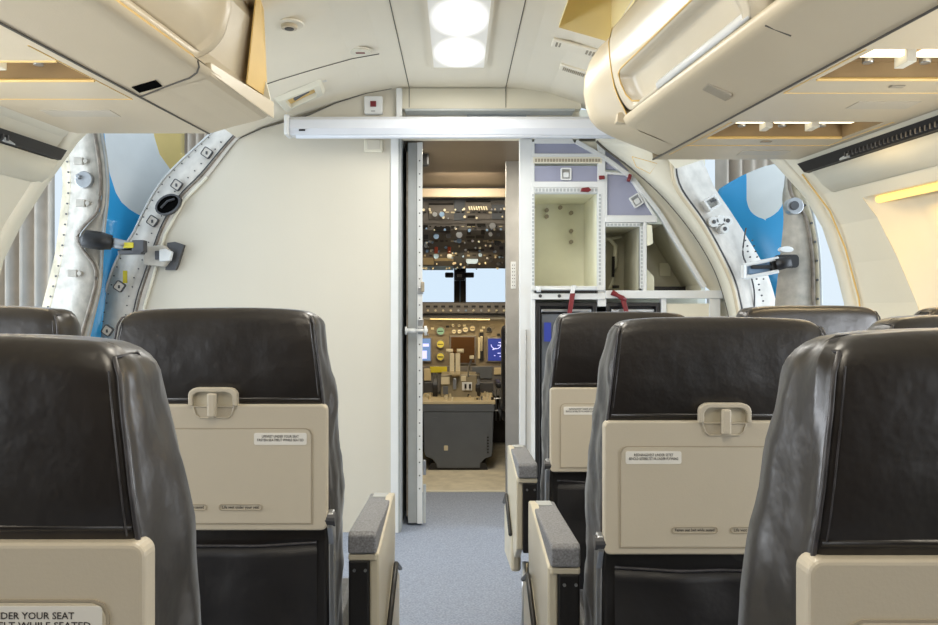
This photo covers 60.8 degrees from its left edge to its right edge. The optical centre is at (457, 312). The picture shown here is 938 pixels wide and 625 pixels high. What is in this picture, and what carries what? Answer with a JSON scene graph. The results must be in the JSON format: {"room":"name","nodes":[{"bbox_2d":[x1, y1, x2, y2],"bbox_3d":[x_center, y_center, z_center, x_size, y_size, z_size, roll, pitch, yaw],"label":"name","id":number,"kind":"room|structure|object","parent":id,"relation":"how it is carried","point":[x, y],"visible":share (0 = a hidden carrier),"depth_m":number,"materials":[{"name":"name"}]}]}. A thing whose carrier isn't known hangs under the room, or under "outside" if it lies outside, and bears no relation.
{"room":"aircraft cabin","nodes":[
{"label":"aircraft cabin","id":0,"kind":"room"},
{"bbox_2d":[0,106,68,231],"bbox_3d":[-1.593,0.074,0.650,0.780,2.134,4.615,0,0,6],"label":"wall","id":1,"kind":"structure","parent":0,"point":[12,190],"depth_m":2.73,"materials":[{"name":"beige plastic"}]},
{"bbox_2d":[0,143,58,182],"bbox_3d":[-1.599,-0.500,1.680,0.083,0.083,2.384,0,0,6],"label":"trim","id":2,"kind":"structure","parent":1,"relation":"attached to","point":[17,163],"depth_m":2.72,"materials":[{"name":"beige plastic"}]},
{"bbox_2d":[0,128,66,159],"bbox_3d":[-1.520,-0.563,1.930,0.041,0.041,1.876,0,0,6],"label":"air vent","id":3,"kind":"object","parent":1,"relation":"in","point":[9,138],"visible":1,"depth_m":2.68,"materials":[{"name":"black plastic"}]},
{"bbox_2d":[0,132,86,273],"bbox_3d":[-1.339,0.075,2.863,0.802,2.132,0.078,0,0,0],"label":"trim","id":4,"kind":"structure","parent":1,"relation":"attached to","point":[34,191],"depth_m":2.86,"materials":[{"name":"beige plastic"}]},
{"bbox_2d":[101,129,239,339],"bbox_3d":[-1.477,-0.121,4.188,0.933,1.877,0.184,0,0,0],"label":"door frame","id":5,"kind":"structure","parent":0,"point":[128,281],"depth_m":4.17,"materials":[{"name":"white paint"}]},
{"bbox_2d":[42,133,184,336],"bbox_3d":[-1.608,-0.173,4.403,0.568,1.973,1.268,0,0,34],"label":"entry door","id":6,"kind":"structure","parent":5,"relation":"in","point":[112,177],"depth_m":4.01,"materials":[{"name":"paint"}]},
{"bbox_2d":[142,177,207,309],"bbox_3d":[-1.477,0.219,4.140,0.374,1.849,0.016,0,0,0],"label":"trim","id":7,"kind":"structure","parent":5,"relation":"attached to","point":[205,178],"depth_m":4.13,"materials":[{"name":"white plastic"}]},
{"bbox_2d":[145,88,580,531],"bbox_3d":[-0.510,-0.013,4.190,2.300,2.305,0.100,0,0,0],"label":"wall","id":8,"kind":"structure","parent":0,"point":[280,221],"depth_m":4.15,"materials":[{"name":"white plastic"}]},
{"bbox_2d":[143,242,185,269],"bbox_3d":[-1.507,-0.292,4.105,0.195,0.145,0.090,0,0,0],"label":"bracket","id":9,"kind":"object","parent":8,"relation":"attached to","point":[169,256],"visible":0.94,"depth_m":4.08,"materials":[{"name":"paint"}]},
{"bbox_2d":[216,89,388,166],"bbox_3d":[-0.822,-0.929,4.146,0.960,0.468,0.005,0,0,0],"label":"trim","id":10,"kind":"structure","parent":8,"relation":"attached to","point":[386,89],"depth_m":4.14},
{"bbox_2d":[364,140,381,152],"bbox_3d":[-0.435,-0.860,4.138,0.093,0.062,0.024,0,0,0],"label":"switch plate","id":11,"kind":"object","parent":8,"relation":"attached to","point":[370,146],"visible":1,"depth_m":4.13,"materials":[{"name":"white plastic"}]},
{"bbox_2d":[364,96,382,114],"bbox_3d":[-0.434,-1.071,4.135,0.095,0.093,0.031,0,0,0],"label":"indicator","id":12,"kind":"object","parent":8,"relation":"attached to","point":[373,105],"visible":1,"depth_m":4.12,"materials":[{"name":"white plastic"}]},
{"bbox_2d":[391,139,397,532],"bbox_3d":[-0.326,0.090,4.143,0.039,2.100,0.015,0,0,0],"label":"trim","id":13,"kind":"structure","parent":8,"relation":"attached to","point":[394,142],"depth_m":4.13,"materials":[{"name":"white metal"}]},
{"bbox_2d":[396,88,401,116],"bbox_3d":[-0.300,-1.067,4.125,0.030,0.175,0.030,0,0,0],"label":"trim","id":14,"kind":"structure","parent":8,"relation":"attached to","point":[398,90],"depth_m":4.11,"materials":[{"name":"white metal"}]},
{"bbox_2d":[389,0,409,87],"bbox_3d":[-0.255,-1.164,2.570,0.005,0.003,3.140,0,0,0],"label":"trim","id":15,"kind":"structure","parent":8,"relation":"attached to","point":[389,0],"depth_m":3.42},
{"bbox_2d":[284,114,615,138],"bbox_3d":[-0.028,-0.929,4.025,1.672,0.116,0.100,0,0,0],"label":"beam","id":16,"kind":"structure","parent":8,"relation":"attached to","point":[295,127],"depth_m":3.98,"materials":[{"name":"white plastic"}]},
{"bbox_2d":[405,109,574,114],"bbox_3d":[0.165,-1.040,4.150,0.870,0.010,0.100,0,0,0],"label":"trim","id":17,"kind":"structure","parent":8,"relation":"attached to","point":[407,111],"depth_m":4.12,"materials":[{"name":"grey paint"}]},
{"bbox_2d":[467,115,525,116],"bbox_3d":[0.205,-1.030,4.192,0.310,0.040,0.014,0,0,0],"label":"trim","id":18,"kind":"structure","parent":8,"relation":"attached to","point":[467,115],"depth_m":4.18,"materials":[{"name":"grey paint"}]},
{"bbox_2d":[505,0,525,87],"bbox_3d":[0.255,-1.164,2.570,0.005,0.003,3.140,0,0,0],"label":"trim","id":19,"kind":"structure","parent":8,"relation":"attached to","point":[525,0],"depth_m":3.42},
{"bbox_2d":[525,330,526,447],"bbox_3d":[0.359,0.615,4.192,0.008,1.050,0.015,0,0,0],"label":"trim","id":20,"kind":"structure","parent":8,"relation":"attached to","point":[525,330],"depth_m":4.18,"materials":[{"name":"metal"}]},
{"bbox_2d":[398,139,405,531],"bbox_3d":[-0.303,-0.010,4.476,0.017,2.300,0.649,0,0,0],"label":"wall","id":21,"kind":"structure","parent":0,"point":[401,146],"depth_m":4.21,"materials":[{"name":"grey paint"}]},
{"bbox_2d":[405,142,428,523],"bbox_3d":[-0.233,0.098,4.500,0.150,2.060,0.561,0,0,0],"label":"door","id":22,"kind":"structure","parent":21,"relation":"in","point":[415,159],"depth_m":4.28,"materials":[{"name":"grey paint"}]},
{"bbox_2d":[225,0,635,137],"bbox_3d":[0.000,-1.034,1.310,2.736,0.262,5.820,0,0,0],"label":"ceiling","id":23,"kind":"structure","parent":0,"point":[331,29],"depth_m":3.48,"materials":[{"name":"white plastic"}]},
{"bbox_2d":[0,0,273,133],"bbox_3d":[-1.331,-0.908,0.733,0.927,0.549,4.396,0,0,6],"label":"bin","id":24,"kind":"object","parent":23,"relation":"attached to","point":[76,66],"visible":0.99,"depth_m":2.28,"materials":[{"name":"plastic"}]},
{"bbox_2d":[33,63,43,66],"bbox_3d":[-1.126,-0.673,2.150,0.027,0.018,0.028,0,0,0],"label":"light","id":25,"kind":"object","parent":24,"relation":"on","point":[36,64],"depth_m":2.14,"materials":[{"name":"metal"}]},
{"bbox_2d":[40,110,120,116],"bbox_3d":[-1.205,-0.637,2.560,0.220,0.002,0.080,0,0,0],"label":"panel","id":26,"kind":"object","parent":24,"relation":"attached to","point":[50,113],"depth_m":2.56,"materials":[{"name":"beige plastic"}]},
{"bbox_2d":[279,18,303,30],"bbox_3d":[-0.640,-1.083,3.016,0.121,0.030,0.109,0,0,-38],"label":"ceiling speaker","id":27,"kind":"object","parent":23,"relation":"attached to","point":[287,24],"visible":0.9,"depth_m":3.00,"materials":[{"name":"plastic"}]},
{"bbox_2d":[274,79,324,111],"bbox_3d":[-0.755,-1.045,3.867,0.234,0.092,0.271,0,0,0],"label":"lamp","id":28,"kind":"object","parent":23,"relation":"attached to","point":[295,98],"visible":1,"depth_m":3.83,"materials":[{"name":"white plastic"}]},
{"bbox_2d":[267,54,378,83],"bbox_3d":[-0.750,-1.032,3.580,0.801,0.253,0.004,0,0,0],"label":"trim","id":29,"kind":"structure","parent":23,"relation":"attached to","point":[374,54],"depth_m":3.58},
{"bbox_2d":[350,47,372,55],"bbox_3d":[-0.425,-1.140,3.500,0.110,0.012,0.110,0,0,0],"label":"smoke detector","id":30,"kind":"object","parent":23,"relation":"attached to","point":[358,51],"visible":1,"depth_m":3.48,"materials":[{"name":"white plastic"}]},
{"bbox_2d":[424,0,494,68],"bbox_3d":[0.006,-1.157,3.350,0.262,0.011,0.870,0,0,0],"label":"recessed light","id":31,"kind":"object","parent":23,"relation":"in","point":[458,31],"visible":1,"depth_m":3.30,"materials":[{"name":"white plastic"}]},
{"bbox_2d":[559,63,585,77],"bbox_3d":[0.535,-1.113,3.680,0.130,0.051,0.080,0,0,0],"label":"ceiling vent","id":32,"kind":"object","parent":23,"relation":"in","point":[563,67],"visible":0.8,"depth_m":3.66,"materials":[{"name":"white plastic"}]},
{"bbox_2d":[551,37,597,56],"bbox_3d":[0.500,-1.119,3.385,0.200,0.063,0.090,0,0,0],"label":"ceiling vent","id":33,"kind":"object","parent":23,"relation":"in","point":[556,42],"visible":0.84,"depth_m":3.37,"materials":[{"name":"white plastic"}]},
{"bbox_2d":[559,0,634,40],"bbox_3d":[0.510,-1.180,2.825,0.210,0.200,0.750,0,0,0],"label":"trim","id":34,"kind":"structure","parent":23,"relation":"attached to","point":[592,18],"depth_m":3.20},
{"bbox_2d":[343,443,528,624],"bbox_3d":[0.000,1.159,2.850,3.800,0.041,8.900,0,0,0],"label":"floor","id":35,"kind":"structure","parent":0,"point":[456,570],"depth_m":3.74,"materials":[{"name":"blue carpet"}]},
{"bbox_2d":[0,306,81,335],"bbox_3d":[-0.930,0.560,1.755,0.453,1.148,0.590,0,0,0],"label":"passenger seat","id":36,"kind":"object","parent":35,"relation":"on","point":[13,319],"visible":0.12,"depth_m":1.49,"materials":[{"name":"leather"}]},
{"bbox_2d":[0,334,200,624],"bbox_3d":[-0.410,0.576,0.911,0.537,1.118,0.626,0,0,0],"label":"passenger seat","id":37,"kind":"object","parent":35,"relation":"on","point":[98,521],"visible":1,"depth_m":0.63,"materials":[{"name":"leather"}]},
{"bbox_2d":[0,536,154,624],"bbox_3d":[-0.451,0.413,0.639,0.447,0.471,0.051,0,0,0],"label":"tray","id":38,"kind":"object","parent":37,"relation":"on","point":[45,580],"depth_m":0.62,"materials":[{"name":"beige plastic"}]},
{"bbox_2d":[114,307,401,624],"bbox_3d":[-0.410,0.563,1.772,0.537,1.145,0.626,0,0,0],"label":"passenger seat","id":39,"kind":"object","parent":35,"relation":"on","point":[252,393],"visible":0.68,"depth_m":1.49,"materials":[{"name":"leather"}]},
{"bbox_2d":[342,578,348,624],"bbox_3d":[-0.450,0.725,1.820,0.430,0.110,0.460,0,0,0],"label":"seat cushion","id":40,"kind":"object","parent":39,"relation":"on","point":[345,581],"depth_m":1.87,"materials":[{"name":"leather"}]},
{"bbox_2d":[422,349,495,469],"bbox_3d":[0.009,0.706,6.065,0.551,0.867,0.610,0,0,0],"label":"pedestal","id":41,"kind":"object","parent":35,"relation":"on","point":[457,419],"visible":0.99,"depth_m":5.77,"materials":[{"name":"black plastic"}]},
{"bbox_2d":[422,366,503,420],"bbox_3d":[0.000,0.634,6.347,1.200,0.405,0.306,0,0,0],"label":"console","id":42,"kind":"object","parent":41,"relation":"attached to","point":[488,374],"visible":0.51,"depth_m":6.38,"materials":[{"name":"metal"}]},
{"bbox_2d":[422,319,504,365],"bbox_3d":[0.000,0.236,6.490,1.200,0.439,0.119,0,0,0],"label":"panel","id":43,"kind":"object","parent":42,"relation":"on","point":[481,339],"visible":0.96,"depth_m":6.49,"materials":[{"name":"black plastic"}]},
{"bbox_2d":[422,302,504,319],"bbox_3d":[0.025,-0.012,6.640,1.150,0.143,0.620,0,0,0],"label":"glareshield","id":44,"kind":"object","parent":43,"relation":"on","point":[427,307],"visible":0.84,"depth_m":6.35,"materials":[{"name":"black plastic"}]},
{"bbox_2d":[478,338,479,358],"bbox_3d":[0.175,0.288,6.491,0.016,0.171,0.018,0,0,0],"label":"light","id":45,"kind":"object","parent":43,"relation":"attached to","point":[478,338],"depth_m":6.48,"materials":[{"name":"plastic"}]},
{"bbox_2d":[422,490,504,491],"bbox_3d":[0.010,1.137,5.095,0.620,0.006,0.040,0,0,0],"label":"trim","id":46,"kind":"structure","parent":35,"relation":"on","point":[422,490],"depth_m":5.09,"materials":[{"name":"metal"}]},
{"bbox_2d":[494,325,504,420],"bbox_3d":[0.512,0.615,5.885,0.475,1.050,0.530,0,0,0],"label":"seat","id":47,"kind":"object","parent":35,"relation":"on","point":[501,406],"visible":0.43,"depth_m":5.63,"materials":[{"name":"leather"}]},
{"bbox_2d":[498,402,504,420],"bbox_3d":[0.530,0.730,5.935,0.440,0.100,0.430,0,0,0],"label":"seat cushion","id":48,"kind":"object","parent":47,"relation":"on","point":[502,413],"depth_m":5.75,"materials":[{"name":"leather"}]},
{"bbox_2d":[535,303,596,500],"bbox_3d":[0.572,0.533,4.425,0.320,1.172,0.450,0,0,0],"label":"trolley","id":49,"kind":"object","parent":35,"relation":"on","point":[544,312],"visible":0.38,"depth_m":4.21,"materials":[{"name":"black plastic"}]},
{"bbox_2d":[544,322,550,341],"bbox_3d":[0.472,0.102,4.199,0.037,0.100,0.010,0,0,0],"label":"sheet","id":50,"kind":"object","parent":49,"relation":"attached to","point":[547,325],"visible":0.86,"depth_m":4.19,"materials":[{"name":"paper"}]},
{"bbox_2d":[502,311,684,624],"bbox_3d":[0.424,0.566,2.497,0.538,1.138,0.626,0,0,0],"label":"passenger seat","id":51,"kind":"object","parent":35,"relation":"on","point":[576,346],"visible":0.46,"depth_m":2.21,"materials":[{"name":"leather"}]},
{"bbox_2d":[544,387,596,500],"bbox_3d":[0.464,0.428,2.224,0.447,0.442,0.051,0,0,0],"label":"tray","id":52,"kind":"object","parent":51,"relation":"on","point":[568,411],"depth_m":2.20,"materials":[{"name":"beige plastic"}]},
{"bbox_2d":[597,303,659,311],"bbox_3d":[0.921,0.533,4.425,0.284,1.172,0.450,0,0,0],"label":"trolley","id":53,"kind":"object","parent":35,"relation":"on","point":[610,307],"visible":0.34,"depth_m":4.21,"materials":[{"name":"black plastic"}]},
{"bbox_2d":[531,139,727,459],"bbox_3d":[0.925,0.087,4.415,1.079,2.106,0.549,0,0,0],"label":"galley","id":54,"kind":"object","parent":35,"relation":"on","point":[601,234],"visible":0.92,"depth_m":4.21,"materials":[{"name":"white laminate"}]},
{"bbox_2d":[533,157,601,163],"bbox_3d":[0.578,-0.799,4.206,0.362,0.034,0.020,0,0,0],"label":"vent","id":55,"kind":"object","parent":54,"relation":"attached to","point":[536,160],"depth_m":4.20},
{"bbox_2d":[532,188,642,288],"bbox_3d":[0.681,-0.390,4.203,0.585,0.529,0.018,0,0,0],"label":"compartment","id":56,"kind":"object","parent":54,"relation":"attached to","point":[615,207],"depth_m":4.20,"materials":[{"name":"grey paint"}]},
{"bbox_2d":[521,316,826,624],"bbox_3d":[0.423,0.571,1.687,0.536,1.128,0.626,0,0,0],"label":"passenger seat","id":57,"kind":"object","parent":35,"relation":"on","point":[683,409],"visible":0.73,"depth_m":1.40,"materials":[{"name":"leather"}]},
{"bbox_2d":[580,589,584,624],"bbox_3d":[0.464,0.725,1.735,0.430,0.110,0.460,0,0,0],"label":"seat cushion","id":58,"kind":"object","parent":57,"relation":"on","point":[582,611],"depth_m":1.80,"materials":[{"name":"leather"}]},
{"bbox_2d":[593,420,770,624],"bbox_3d":[0.464,0.419,1.414,0.447,0.460,0.051,0,0,0],"label":"tray","id":59,"kind":"object","parent":57,"relation":"on","point":[675,499],"depth_m":1.39,"materials":[{"name":"beige plastic"}]},
{"bbox_2d":[736,305,880,334],"bbox_3d":[0.987,0.556,2.480,0.455,1.154,0.590,0,0,0],"label":"passenger seat","id":60,"kind":"object","parent":35,"relation":"on","point":[833,319],"visible":0.11,"depth_m":2.22,"materials":[{"name":"leather"}]},
{"bbox_2d":[738,328,937,624],"bbox_3d":[0.424,0.573,0.877,0.538,1.124,0.626,0,0,0],"label":"passenger seat","id":61,"kind":"object","parent":35,"relation":"on","point":[843,527],"visible":1,"depth_m":0.59,"materials":[{"name":"leather"}]},
{"bbox_2d":[796,552,937,624],"bbox_3d":[0.464,0.414,0.604,0.447,0.469,0.051,0,0,0],"label":"tray","id":62,"kind":"object","parent":61,"relation":"on","point":[833,588],"depth_m":0.58,"materials":[{"name":"beige plastic"}]},
{"bbox_2d":[867,315,937,329],"bbox_3d":[0.946,0.568,1.670,0.458,1.130,0.590,0,0,0],"label":"passenger seat","id":63,"kind":"object","parent":35,"relation":"on","point":[912,321],"visible":0.04,"depth_m":1.42,"materials":[{"name":"leather"}]},
{"bbox_2d":[914,307,937,314],"bbox_3d":[1.488,0.557,2.480,0.456,1.152,0.590,0,0,0],"label":"passenger seat","id":64,"kind":"object","parent":35,"relation":"on","point":[934,310],"visible":0.03,"depth_m":2.24,"materials":[{"name":"leather"}]},
{"bbox_2d":[422,198,504,269],"bbox_3d":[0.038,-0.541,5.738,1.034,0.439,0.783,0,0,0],"label":"panel","id":65,"kind":"object","parent":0,"point":[443,248],"visible":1,"depth_m":5.59,"materials":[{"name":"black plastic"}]},
{"bbox_2d":[404,139,595,187],"bbox_3d":[0.000,-0.897,4.770,1.980,0.155,1.061,0,0,0],"label":"ceiling","id":66,"kind":"structure","parent":0,"point":[452,164],"depth_m":4.78,"materials":[{"name":"beige plastic"}]},
{"bbox_2d":[422,188,504,197],"bbox_3d":[0.000,-0.785,5.270,1.200,0.060,0.060,0,0,0],"label":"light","id":67,"kind":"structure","parent":66,"relation":"attached to","point":[426,192],"depth_m":5.24,"materials":[{"name":"beige plastic"}]},
{"bbox_2d":[579,110,704,303],"bbox_3d":[0.923,-0.035,4.800,1.114,2.350,0.040,0,0,0],"label":"wall","id":68,"kind":"structure","parent":0,"point":[582,113],"depth_m":4.78,"materials":[{"name":"plastic"}]},
{"bbox_2d":[505,161,518,493],"bbox_3d":[0.326,0.105,4.751,0.081,2.070,0.058,0,0,0],"label":"trim","id":69,"kind":"structure","parent":68,"relation":"attached to","point":[511,167],"depth_m":4.74,"materials":[{"name":"metal"}]},
{"bbox_2d":[596,139,699,167],"bbox_3d":[1.142,-0.858,3.833,0.156,0.282,1.058,0,0,-44],"label":"wall","id":70,"kind":"structure","parent":0,"point":[676,163],"depth_m":3.98,"materials":[{"name":"beige plastic"}]},
{"bbox_2d":[596,141,774,316],"bbox_3d":[1.228,-0.039,4.115,1.024,1.722,0.250,0,0,0],"label":"door frame","id":71,"kind":"structure","parent":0,"point":[693,180],"depth_m":4.08,"materials":[{"name":"white paint"}]},
{"bbox_2d":[632,156,656,173],"bbox_3d":[0.940,-0.741,4.020,0.128,0.088,0.004,0,0,0],"label":"trim","id":72,"kind":"structure","parent":71,"relation":"attached to","point":[632,156],"depth_m":4.02,"materials":[{"name":"yellow plastic"}]},
{"bbox_2d":[718,164,822,305],"bbox_3d":[1.658,-0.183,4.325,0.417,1.297,0.824,0,0,7],"label":"entry door","id":73,"kind":"structure","parent":71,"relation":"in","point":[781,224],"depth_m":4.08,"materials":[{"name":"paint"}]},
{"bbox_2d":[785,110,937,318],"bbox_3d":[1.573,0.079,0.875,0.730,2.124,5.062,0,0,-6],"label":"wall","id":74,"kind":"structure","parent":0,"point":[882,283],"depth_m":3.07,"materials":[{"name":"beige plastic"}]},
{"bbox_2d":[583,0,937,159],"bbox_3d":[1.213,-0.864,0.897,0.944,0.512,4.728,0,0,-6],"label":"bin","id":75,"kind":"object","parent":74,"relation":"attached to","point":[672,79],"visible":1,"depth_m":2.35,"materials":[{"name":"plastic"}]},
{"bbox_2d":[703,84,731,100],"bbox_3d":[0.772,-0.661,2.380,0.070,0.050,0.060,0,0,0],"label":"latch","id":76,"kind":"object","parent":75,"relation":"attached to","point":[722,93],"depth_m":2.37,"materials":[{"name":"beige plastic"}]},
{"bbox_2d":[737,123,745,127],"bbox_3d":[0.977,-0.647,2.750,0.027,0.018,0.028,0,0,0],"label":"light","id":77,"kind":"object","parent":75,"relation":"on","point":[740,125],"depth_m":2.74,"materials":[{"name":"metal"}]},
{"bbox_2d":[736,150,790,154],"bbox_3d":[1.171,-0.611,3.060,0.180,0.002,0.080,0,0,0],"label":"speaker grille","id":78,"kind":"object","parent":75,"relation":"attached to","point":[740,152],"depth_m":3.05,"materials":[{"name":"beige plastic"}]},
{"bbox_2d":[778,123,785,127],"bbox_3d":[1.115,-0.647,2.750,0.027,0.018,0.028,0,0,0],"label":"light","id":79,"kind":"object","parent":75,"relation":"on","point":[780,125],"depth_m":2.74,"materials":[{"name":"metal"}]},
{"bbox_2d":[737,122,852,122],"bbox_3d":[1.126,-0.645,2.697,0.408,0.014,0.035,0,0,0],"label":"lamp","id":80,"kind":"object","parent":75,"relation":"on","point":[737,122],"depth_m":2.69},
{"bbox_2d":[819,123,826,127],"bbox_3d":[1.254,-0.647,2.750,0.027,0.018,0.028,0,0,0],"label":"light","id":81,"kind":"object","parent":75,"relation":"on","point":[821,125],"depth_m":2.74,"materials":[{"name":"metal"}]},
{"bbox_2d":[862,57,873,64],"bbox_3d":[1.052,-0.647,2.050,0.027,0.018,0.028,0,0,0],"label":"light","id":82,"kind":"object","parent":75,"relation":"on","point":[865,60],"depth_m":2.04,"materials":[{"name":"metal"}]},
{"bbox_2d":[846,101,920,108],"bbox_3d":[1.254,-0.611,2.360,0.180,0.002,0.080,0,0,0],"label":"speaker grille","id":83,"kind":"object","parent":75,"relation":"attached to","point":[855,104],"depth_m":2.35,"materials":[{"name":"beige plastic"}]},
{"bbox_2d":[861,49,937,56],"bbox_3d":[1.210,-0.645,1.998,0.434,0.014,0.035,0,0,0],"label":"lamp","id":84,"kind":"object","parent":75,"relation":"on","point":[876,52],"depth_m":1.98,"materials":[{"name":"white plastic"}]},
{"bbox_2d":[919,57,931,64],"bbox_3d":[1.199,-0.647,2.050,0.027,0.018,0.028,0,0,0],"label":"light","id":85,"kind":"object","parent":75,"relation":"on","point":[922,60],"depth_m":2.04,"materials":[{"name":"metal"}]},
{"bbox_2d":[771,160,860,306],"bbox_3d":[1.294,0.080,3.313,0.752,2.122,0.078,0,0,0],"label":"trim","id":86,"kind":"structure","parent":74,"relation":"attached to","point":[845,283],"depth_m":3.30,"materials":[{"name":"beige plastic"}]},
{"bbox_2d":[798,115,937,172],"bbox_3d":[1.505,-0.578,2.100,0.047,0.041,2.219,0,0,-6],"label":"air vent","id":87,"kind":"object","parent":74,"relation":"in","point":[928,126],"visible":1,"depth_m":2.74,"materials":[{"name":"black plastic"}]},
{"bbox_2d":[813,132,937,191],"bbox_3d":[1.597,-0.515,1.830,0.096,0.083,2.687,0,0,-6],"label":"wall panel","id":88,"kind":"structure","parent":74,"relation":"attached to","point":[920,153],"depth_m":2.78,"materials":[{"name":"beige plastic"}]},
{"bbox_2d":[863,180,937,309],"bbox_3d":[1.669,-0.158,2.693,0.203,0.556,0.681,0,0,-6],"label":"window","id":89,"kind":"structure","parent":74,"relation":"in","point":[908,216],"depth_m":2.92,"materials":[{"name":"plastic"}]},
{"bbox_2d":[875,182,937,202],"bbox_3d":[1.605,-0.422,2.693,0.028,0.028,0.590,0,0,-6],"label":"lamp","id":90,"kind":"object","parent":89,"relation":"on","point":[912,194],"depth_m":2.86,"materials":[{"name":"yellow plastic"}]},
{"bbox_3d":[0.000,0.040,6.070,1.980,2.200,2.460,0,0,0],"label":"wall","id":91,"kind":"structure","parent":0,"visible":0},
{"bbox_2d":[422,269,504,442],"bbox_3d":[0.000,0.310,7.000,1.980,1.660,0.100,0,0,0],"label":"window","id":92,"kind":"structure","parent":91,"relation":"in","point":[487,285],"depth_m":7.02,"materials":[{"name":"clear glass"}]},
{"bbox_2d":[445,270,473,280],"bbox_3d":[0.017,-0.315,6.820,0.246,0.085,0.160,0,0,0],"label":"standby compass","id":93,"kind":"object","parent":92,"relation":"attached to","point":[459,275],"visible":1,"depth_m":6.78,"materials":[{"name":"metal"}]},
{"bbox_2d":[445,272,453,277],"bbox_3d":[-0.070,-0.319,6.820,0.072,0.042,0.080,0,0,0],"label":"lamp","id":94,"kind":"object","parent":93,"relation":"attached to","point":[448,274],"depth_m":6.78,"materials":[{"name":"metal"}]},
{"bbox_2d":[465,272,473,277],"bbox_3d":[0.104,-0.319,6.820,0.072,0.042,0.080,0,0,0],"label":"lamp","id":95,"kind":"object","parent":93,"relation":"attached to","point":[468,274],"depth_m":6.78,"materials":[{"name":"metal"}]},
{"bbox_3d":[0.385,0.090,4.515,0.014,2.100,0.530,0,0,0],"label":"wall","id":96,"kind":"structure","parent":0,"visible":0},
{"bbox_2d":[519,139,531,453],"bbox_3d":[0.359,0.080,4.225,0.066,2.120,0.050,0,0,0],"label":"trim","id":97,"kind":"structure","parent":96,"relation":"attached to","point":[524,144],"depth_m":4.20,"materials":[{"name":"white metal"}]},
{"label":"outside","id":98,"kind":"structure","parent":0,"visible":0},
{"bbox_2d":[0,175,54,306],"bbox_3d":[-3.310,-0.035,5.200,1.386,2.350,0.131,0,0,0],"label":"curtain","id":99,"kind":"object","parent":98,"point":[27,265],"visible":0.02,"depth_m":5.18,"materials":[{"name":"fabric"}]},
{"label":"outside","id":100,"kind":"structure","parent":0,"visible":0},
{"bbox_2d":[185,133,207,154],"bbox_3d":[-1.915,-0.235,5.900,0.475,2.750,0.136,0,0,0],"label":"curtain","id":101,"kind":"object","parent":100,"point":[191,139],"visible":0.02,"depth_m":5.89,"materials":[{"name":"fabric"}]},
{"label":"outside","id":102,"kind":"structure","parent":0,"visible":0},
{"bbox_2d":[715,160,773,191],"bbox_3d":[2.030,-0.060,5.402,0.545,2.400,0.130,0,0,0],"label":"curtain","id":103,"kind":"object","parent":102,"point":[726,171],"visible":0.02,"depth_m":5.40,"materials":[{"name":"fabric"}]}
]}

